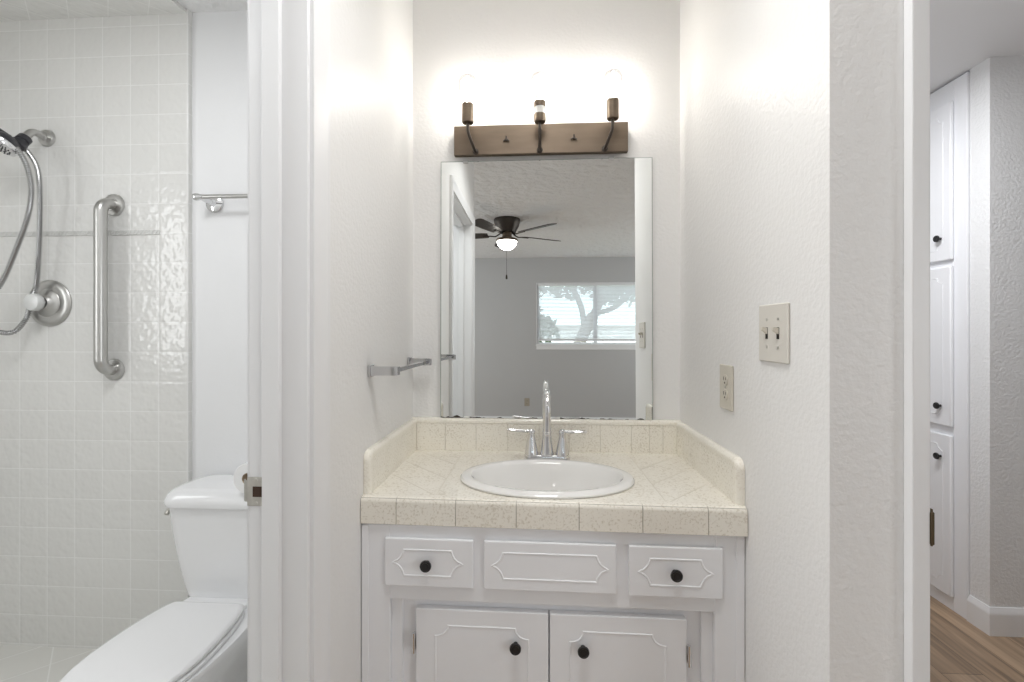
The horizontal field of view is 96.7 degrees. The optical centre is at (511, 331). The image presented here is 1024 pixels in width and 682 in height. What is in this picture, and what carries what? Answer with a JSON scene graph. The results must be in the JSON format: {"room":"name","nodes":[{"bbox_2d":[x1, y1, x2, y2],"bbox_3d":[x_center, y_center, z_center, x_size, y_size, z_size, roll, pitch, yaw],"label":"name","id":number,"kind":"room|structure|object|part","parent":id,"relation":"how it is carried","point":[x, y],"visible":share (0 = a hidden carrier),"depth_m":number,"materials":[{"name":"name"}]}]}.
{"room":"bathroom vanity area","nodes":[
{"label":"bathroom vanity area","id":0,"kind":"room"},
{"bbox_2d":[0,645,95,681],"bbox_3d":[-1.759,1.235,0.999,0.970,0.080,1.455,0,0,3],"label":"floor","id":1,"kind":"structure","parent":0,"point":[18,663],"depth_m":1.65,"materials":[{"name":"tile"}]},
{"bbox_2d":[0,0,246,20],"bbox_3d":[-1.385,-1.208,0.986,1.718,0.043,1.475,0,0,3],"label":"ceiling","id":2,"kind":"structure","parent":0,"point":[10,10],"depth_m":1.67,"materials":[{"name":"paint"}]},
{"bbox_2d":[0,0,679,648],"bbox_3d":[-0.770,-0.025,1.739,2.857,2.600,0.140,0,0,3],"label":"wall","id":3,"kind":"structure","parent":0,"point":[90,461],"depth_m":1.71,"materials":[{"name":"tile"}]},
{"bbox_2d":[0,128,55,334],"bbox_3d":[-1.825,-0.377,1.621,0.266,0.779,0.199,0,0,-12],"label":"shower","id":4,"kind":"object","parent":3,"relation":"attached to","point":[11,146],"visible":0.94,"depth_m":1.64,"materials":[{"name":"silver metal"}]},
{"bbox_3d":[-1.761,-0.716,1.674,0.028,0.069,0.096,0,0,-4],"label":"shower arm","id":5,"kind":"part","parent":4,"relation":"part of","materials":[{"name":"silver metal"}]},
{"bbox_2d":[23,280,71,325],"bbox_3d":[-1.755,-0.109,1.691,0.176,0.176,0.072,0,0,3],"label":"shower valve","id":6,"kind":"object","parent":3,"relation":"attached to","point":[51,305],"visible":0.93,"depth_m":1.71,"materials":[{"name":"silver metal"}]},
{"bbox_3d":[-1.756,-0.109,1.673,0.068,0.065,0.035,0,0,3],"label":"knob","id":7,"kind":"part","parent":6,"relation":"part of","materials":[{"name":"white plastic"}]},
{"bbox_2d":[0,230,159,236],"bbox_3d":[-1.753,-0.372,1.725,0.875,0.018,0.006,0,0,3],"label":"trim","id":8,"kind":"structure","parent":3,"relation":"attached to","point":[111,232],"depth_m":1.72,"materials":[{"name":"grey tile"}]},
{"bbox_2d":[93,194,124,379],"bbox_3d":[-1.497,-0.168,1.675,0.082,0.700,0.074,0,0,3],"label":"grab bar","id":9,"kind":"object","parent":3,"relation":"attached to","point":[113,204],"visible":1,"depth_m":1.65,"materials":[{"name":"silver metal"}]},
{"bbox_2d":[192,193,246,212],"bbox_3d":[-0.855,-0.481,1.657,0.596,0.066,0.074,0,0,3],"label":"towel rail","id":10,"kind":"object","parent":3,"relation":"attached to","point":[214,203],"visible":0.57,"depth_m":1.65,"materials":[{"name":"silver metal"}]},
{"bbox_3d":[-0.854,-0.490,1.633,0.590,0.016,0.016,0,0,3],"label":"rod","id":11,"kind":"part","parent":10,"relation":"part of","materials":[{"name":"silver metal"}]},
{"bbox_2d":[454,68,627,156],"bbox_3d":[0.097,-0.754,1.575,0.612,0.252,0.124,0,0,3],"label":"vanity light","id":12,"kind":"object","parent":3,"relation":"attached to","point":[611,137],"visible":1,"depth_m":1.59,"materials":[{"name":"brown metal"}]},
{"bbox_2d":[462,102,473,125],"bbox_3d":[-0.152,-0.749,1.562,0.041,0.064,0.041,0,0,3],"label":"socket","id":13,"kind":"object","parent":12,"relation":"attached to","point":[467,107],"depth_m":1.55,"materials":[{"name":"brown metal"}]},
{"bbox_3d":[-0.152,-0.827,1.562,0.069,0.106,0.069,0,0,3],"label":"bulb","id":14,"kind":"part","parent":12,"relation":"part of","materials":[{"name":"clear glass"}]},
{"bbox_3d":[-0.138,-0.676,1.587,0.022,0.095,0.064,0,0,18],"label":"arm","id":15,"kind":"part","parent":12,"relation":"part of","materials":[{"name":"brown metal"}]},
{"bbox_2d":[534,99,545,124],"bbox_3d":[0.094,-0.747,1.547,0.041,0.070,0.041,0,0,3],"label":"socket","id":16,"kind":"object","parent":12,"relation":"attached to","point":[539,104],"depth_m":1.53,"materials":[{"name":"brown metal"}]},
{"bbox_3d":[0.094,-0.827,1.547,0.069,0.106,0.069,0,0,3],"label":"bulb","id":17,"kind":"part","parent":12,"relation":"part of","materials":[{"name":"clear glass"}]},
{"bbox_3d":[0.096,-0.676,1.573,0.022,0.095,0.060,0,0,3],"label":"arm","id":18,"kind":"part","parent":12,"relation":"part of","materials":[{"name":"brown metal"}]},
{"bbox_3d":[0.100,-0.681,1.619,0.612,0.104,0.036,0,0,3],"label":"plate","id":19,"kind":"part","parent":12,"relation":"part of","materials":[{"name":"brown metal"}]},
{"bbox_3d":[0.329,-0.676,1.559,0.022,0.095,0.064,0,0,-12],"label":"arm","id":20,"kind":"part","parent":12,"relation":"part of","materials":[{"name":"brown metal"}]},
{"bbox_3d":[0.340,-0.827,1.533,0.069,0.106,0.069,0,0,3],"label":"bulb","id":21,"kind":"part","parent":12,"relation":"part of","materials":[{"name":"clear glass"}]},
{"bbox_2d":[607,97,618,121],"bbox_3d":[0.340,-0.749,1.533,0.041,0.064,0.041,0,0,3],"label":"socket","id":22,"kind":"object","parent":12,"relation":"attached to","point":[613,102],"depth_m":1.52,"materials":[{"name":"brown metal"}]},
{"bbox_2d":[440,156,652,419],"bbox_3d":[0.119,-0.157,1.626,0.756,0.931,0.010,0,-1,3],"label":"wall mirror","id":23,"kind":"object","parent":3,"relation":"attached to","point":[547,264],"visible":1,"depth_m":1.62,"materials":[{"name":"silver mirror"}]},
{"bbox_2d":[412,417,680,453],"bbox_3d":[0.115,0.367,1.623,0.953,0.117,0.023,0,0,3],"label":"backsplash","id":24,"kind":"structure","parent":3,"relation":"attached to","point":[655,436],"depth_m":1.61,"materials":[{"name":"tile"}]},
{"bbox_2d":[330,0,412,681],"bbox_3d":[-0.469,-0.025,0.888,0.122,2.600,1.562,0,0,3],"label":"wall","id":25,"kind":"structure","parent":0,"point":[371,41],"depth_m":1.19,"materials":[{"name":"white paint"}]},
{"bbox_2d":[244,0,329,681],"bbox_3d":[-0.488,0.225,0.564,0.155,2.100,0.827,0,0,3],"label":"door frame","id":26,"kind":"structure","parent":25,"relation":"in","point":[287,484],"depth_m":0.91,"materials":[{"name":"white paint"}]},
{"bbox_3d":[-0.558,0.225,0.568,0.016,2.100,0.827,0,0,3],"label":"casing","id":27,"kind":"part","parent":26,"relation":"part of","materials":[{"name":"white paint"}]},
{"bbox_3d":[-0.521,0.320,0.915,0.048,0.058,0.010,0,0,15],"label":"strike plate","id":28,"kind":"part","parent":26,"relation":"part of","materials":[{"name":"silver metal"}]},
{"bbox_3d":[-0.419,0.225,0.559,0.016,2.100,0.827,0,0,3],"label":"casing","id":29,"kind":"part","parent":26,"relation":"part of","materials":[{"name":"white paint"}]},
{"bbox_2d":[368,357,431,376],"bbox_3d":[-0.336,0.105,1.417,0.082,0.034,0.400,0,0,3],"label":"towel bar","id":30,"kind":"object","parent":25,"relation":"attached to","point":[373,370],"visible":1,"depth_m":1.23,"materials":[{"name":"silver metal"}]},
{"bbox_3d":[-0.346,0.105,1.233,0.082,0.034,0.030,0,0,3],"label":"post","id":31,"kind":"part","parent":30,"relation":"part of","materials":[{"name":"silver metal"}]},
{"bbox_3d":[-0.325,0.105,1.602,0.082,0.034,0.030,0,0,3],"label":"post","id":32,"kind":"part","parent":30,"relation":"part of","materials":[{"name":"silver metal"}]},
{"bbox_2d":[680,0,903,681],"bbox_3d":[0.643,-0.025,1.257,0.144,2.600,0.934,0,0,3],"label":"wall","id":33,"kind":"structure","parent":0,"point":[792,111],"depth_m":0.86,"materials":[{"name":"white paint"}]},
{"bbox_2d":[720,364,732,411],"bbox_3d":[0.570,0.147,1.213,0.008,0.119,0.078,0,0,3],"label":"wall outlet","id":34,"kind":"object","parent":33,"relation":"attached to","point":[726,371],"visible":1,"depth_m":1.20,"materials":[{"name":"beige plastic"}]},
{"bbox_2d":[722,375,727,384],"bbox_3d":[0.568,0.128,1.213,0.003,0.027,0.033,0,0,3],"label":"receptacle","id":35,"kind":"object","parent":34,"relation":"attached to","point":[724,377],"depth_m":1.21,"materials":[{"name":"beige plastic"}]},
{"bbox_2d":[722,389,727,399],"bbox_3d":[0.568,0.167,1.213,0.003,0.027,0.033,0,0,3],"label":"receptacle","id":36,"kind":"object","parent":34,"relation":"attached to","point":[724,391],"depth_m":1.21,"materials":[{"name":"beige plastic"}]},
{"bbox_2d":[759,302,789,363],"bbox_3d":[0.554,0.003,0.975,0.018,0.125,0.118,0,0,3],"label":"light switch","id":37,"kind":"object","parent":33,"relation":"attached to","point":[774,319],"visible":1,"depth_m":0.96,"materials":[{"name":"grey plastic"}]},
{"bbox_2d":[930,0,1023,93],"bbox_3d":[2.049,-1.195,2.055,2.753,0.070,2.455,0,0,3],"label":"ceiling","id":38,"kind":"structure","parent":0,"point":[964,34],"depth_m":1.77,"materials":[{"name":"white paint"}]},
{"bbox_2d":[930,595,1023,681],"bbox_3d":[0.091,1.290,-0.156,6.400,0.030,7.100,0,0,3],"label":"floor","id":39,"kind":"structure","parent":0,"point":[960,651],"depth_m":1.80,"materials":[{"name":"brown wood"}]},
{"bbox_2d":[362,524,744,681],"bbox_3d":[0.105,0.886,1.368,0.959,0.778,0.513,0,0,4],"label":"vanity cabinet","id":40,"kind":"object","parent":39,"relation":"on","point":[440,603],"visible":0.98,"depth_m":1.15,"materials":[{"name":"white paint"}]},
{"bbox_3d":[-0.216,0.586,1.144,0.029,0.029,0.023,0,0,4],"label":"knob","id":41,"kind":"part","parent":40,"relation":"part of","materials":[{"name":"black metal"}]},
{"bbox_3d":[-0.212,0.588,1.161,0.228,0.122,0.013,0,0,4],"label":"drawer","id":42,"kind":"part","parent":40,"relation":"part of","materials":[{"name":"white paint"}]},
{"bbox_3d":[-0.077,0.926,1.171,0.342,0.428,0.022,0,0,4],"label":"door","id":43,"kind":"part","parent":40,"relation":"part of","materials":[{"name":"white paint"}]},
{"bbox_3d":[0.009,0.792,1.144,0.029,0.029,0.023,0,0,4],"label":"knob","id":44,"kind":"part","parent":40,"relation":"part of","materials":[{"name":"black metal"}]},
{"bbox_3d":[0.094,0.588,1.140,0.330,0.122,0.013,0,0,4],"label":"drawer panel","id":45,"kind":"part","parent":40,"relation":"part of","materials":[{"name":"white paint"}]},
{"bbox_2d":[361,417,747,536],"bbox_3d":[0.103,0.402,1.379,0.961,0.185,0.513,0,0,3],"label":"countertop","id":46,"kind":"structure","parent":40,"relation":"on","point":[686,483],"depth_m":1.25,"materials":[{"name":"tile"}]},
{"bbox_2d":[460,459,634,498],"bbox_3d":[0.099,0.483,1.315,0.500,0.148,0.328,0,0,3],"label":"sink","id":47,"kind":"object","parent":46,"relation":"in","point":[524,478],"visible":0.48,"depth_m":1.40,"materials":[{"name":"white ceramic"}]},
{"bbox_2d":[508,390,586,459],"bbox_3d":[0.113,0.305,1.463,0.259,0.240,0.139,0,0,3],"label":"faucet","id":48,"kind":"object","parent":46,"relation":"on","point":[531,450],"visible":0.98,"depth_m":1.49,"materials":[{"name":"silver metal"}]},
{"bbox_3d":[0.037,0.365,1.511,0.103,0.094,0.048,0,0,3],"label":"handle","id":49,"kind":"part","parent":48,"relation":"part of","materials":[{"name":"silver metal"}]},
{"bbox_3d":[0.113,0.257,1.458,0.030,0.145,0.128,0,0,3],"label":"spout","id":50,"kind":"part","parent":48,"relation":"part of","materials":[{"name":"silver metal"}]},
{"bbox_3d":[0.116,0.369,1.507,0.047,0.086,0.047,0,0,3],"label":"spout","id":51,"kind":"part","parent":48,"relation":"part of","materials":[{"name":"silver metal"}]},
{"bbox_3d":[0.116,0.413,1.507,0.154,0.022,0.052,0,0,3],"label":"plate","id":52,"kind":"part","parent":48,"relation":"part of","materials":[{"name":"silver metal"}]},
{"bbox_3d":[0.194,0.367,1.502,0.102,0.091,0.048,0,0,3],"label":"handle","id":53,"kind":"part","parent":48,"relation":"part of","materials":[{"name":"silver metal"}]},
{"bbox_3d":[0.177,0.792,1.132,0.029,0.029,0.023,0,0,4],"label":"knob","id":54,"kind":"part","parent":40,"relation":"part of","materials":[{"name":"black metal"}]},
{"bbox_3d":[0.265,0.926,1.147,0.340,0.428,0.022,0,0,4],"label":"door","id":55,"kind":"part","parent":40,"relation":"part of","materials":[{"name":"white paint"}]},
{"bbox_3d":[0.401,0.589,1.118,0.226,0.124,0.013,0,0,4],"label":"drawer","id":56,"kind":"part","parent":40,"relation":"part of","materials":[{"name":"white paint"}]},
{"bbox_3d":[0.397,0.587,1.102,0.029,0.029,0.023,0,0,4],"label":"knob","id":57,"kind":"part","parent":40,"relation":"part of","materials":[{"name":"black metal"}]},
{"bbox_2d":[930,72,969,619],"bbox_3d":[2.036,0.062,2.422,0.079,2.425,0.822,0,0,3],"label":"linen cabinet","id":58,"kind":"object","parent":39,"relation":"on","point":[950,104],"visible":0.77,"depth_m":2.07,"materials":[{"name":"white paint"}]},
{"bbox_3d":[1.990,0.579,2.126,0.023,0.031,0.031,0,0,3],"label":"knob","id":59,"kind":"part","parent":58,"relation":"part of","materials":[{"name":"black metal"}]},
{"bbox_3d":[1.990,0.344,2.126,0.023,0.031,0.031,0,0,3],"label":"knob","id":60,"kind":"part","parent":58,"relation":"part of","materials":[{"name":"black metal"}]},
{"bbox_3d":[1.990,-0.435,2.126,0.023,0.031,0.031,0,0,3],"label":"knob","id":61,"kind":"part","parent":58,"relation":"part of","materials":[{"name":"black metal"}]},
{"bbox_3d":[2.018,0.843,2.261,0.019,0.735,0.376,0,0,3],"label":"door","id":62,"kind":"part","parent":58,"relation":"part of","materials":[{"name":"white paint"}]},
{"bbox_3d":[2.018,0.067,2.261,0.019,0.735,0.376,0,0,3],"label":"door","id":63,"kind":"part","parent":58,"relation":"part of","materials":[{"name":"white paint"}]},
{"bbox_3d":[2.018,-0.694,2.261,0.019,0.723,0.376,0,0,3],"label":"door","id":64,"kind":"part","parent":58,"relation":"part of","materials":[{"name":"white paint"}]},
{"bbox_2d":[970,56,1023,607],"bbox_3d":[2.757,-0.025,2.559,1.400,2.600,1.363,0,0,3],"label":"wall","id":65,"kind":"structure","parent":0,"point":[996,83],"depth_m":1.92,"materials":[{"name":"white paint"}]},
{"bbox_2d":[967,595,1023,636],"bbox_3d":[2.662,1.218,1.920,1.314,0.115,0.103,0,0,3],"label":"baseboard","id":66,"kind":"structure","parent":65,"relation":"attached to","point":[993,621],"depth_m":1.91,"materials":[{"name":"white paint"}]},
{"bbox_3d":[-0.853,1.290,0.955,0.653,0.030,1.475,0,0,3],"label":"floor","id":67,"kind":"structure","parent":0,"visible":0},
{"bbox_2d":[60,475,246,681],"bbox_3d":[-0.956,0.902,1.340,0.479,0.746,0.682,0,0,3],"label":"toilet","id":68,"kind":"object","parent":67,"relation":"on","point":[202,637],"visible":0.77,"depth_m":1.40,"materials":[{"name":"white ceramic"}]},
{"bbox_3d":[-0.978,0.866,1.226,0.308,0.020,0.452,0,0,3],"label":"lid","id":69,"kind":"part","parent":68,"relation":"part of","materials":[{"name":"white plastic"}]},
{"bbox_3d":[-0.940,0.556,1.585,0.476,0.055,0.191,0,0,3],"label":"tank lid","id":70,"kind":"part","parent":68,"relation":"part of","materials":[{"name":"white ceramic"}]},
{"bbox_3d":[-0.939,0.742,1.589,0.448,0.313,0.170,0,0,3],"label":"tank","id":71,"kind":"part","parent":68,"relation":"part of","materials":[{"name":"white ceramic"}]},
{"bbox_3d":[-0.973,0.883,1.225,0.308,0.013,0.442,0,0,3],"label":"seat","id":72,"kind":"part","parent":68,"relation":"part of","materials":[{"name":"white plastic"}]},
{"bbox_2d":[233,463,246,492],"bbox_3d":[-0.859,0.479,1.532,0.100,0.100,0.100,0,0,3],"label":"toilet paper","id":73,"kind":"object","parent":68,"relation":"on","point":[240,474],"visible":0.25,"depth_m":1.48,"materials":[{"name":"white paper"}]},
{"bbox_3d":[2.019,-0.025,0.767,2.660,2.600,0.119,0,0,3],"label":"wall","id":74,"kind":"structure","parent":0,"visible":0},
{"bbox_2d":[904,0,934,681],"bbox_3d":[1.121,0.229,0.810,0.886,2.093,0.144,0,0,3],"label":"door frame","id":75,"kind":"structure","parent":74,"relation":"in","point":[919,518],"depth_m":0.77,"materials":[{"name":"white paint"}]},
{"bbox_3d":[0.708,0.331,0.784,0.007,0.063,0.042,0,0,3],"label":"strike plate","id":76,"kind":"part","parent":75,"relation":"part of","materials":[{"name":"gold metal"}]}
]}

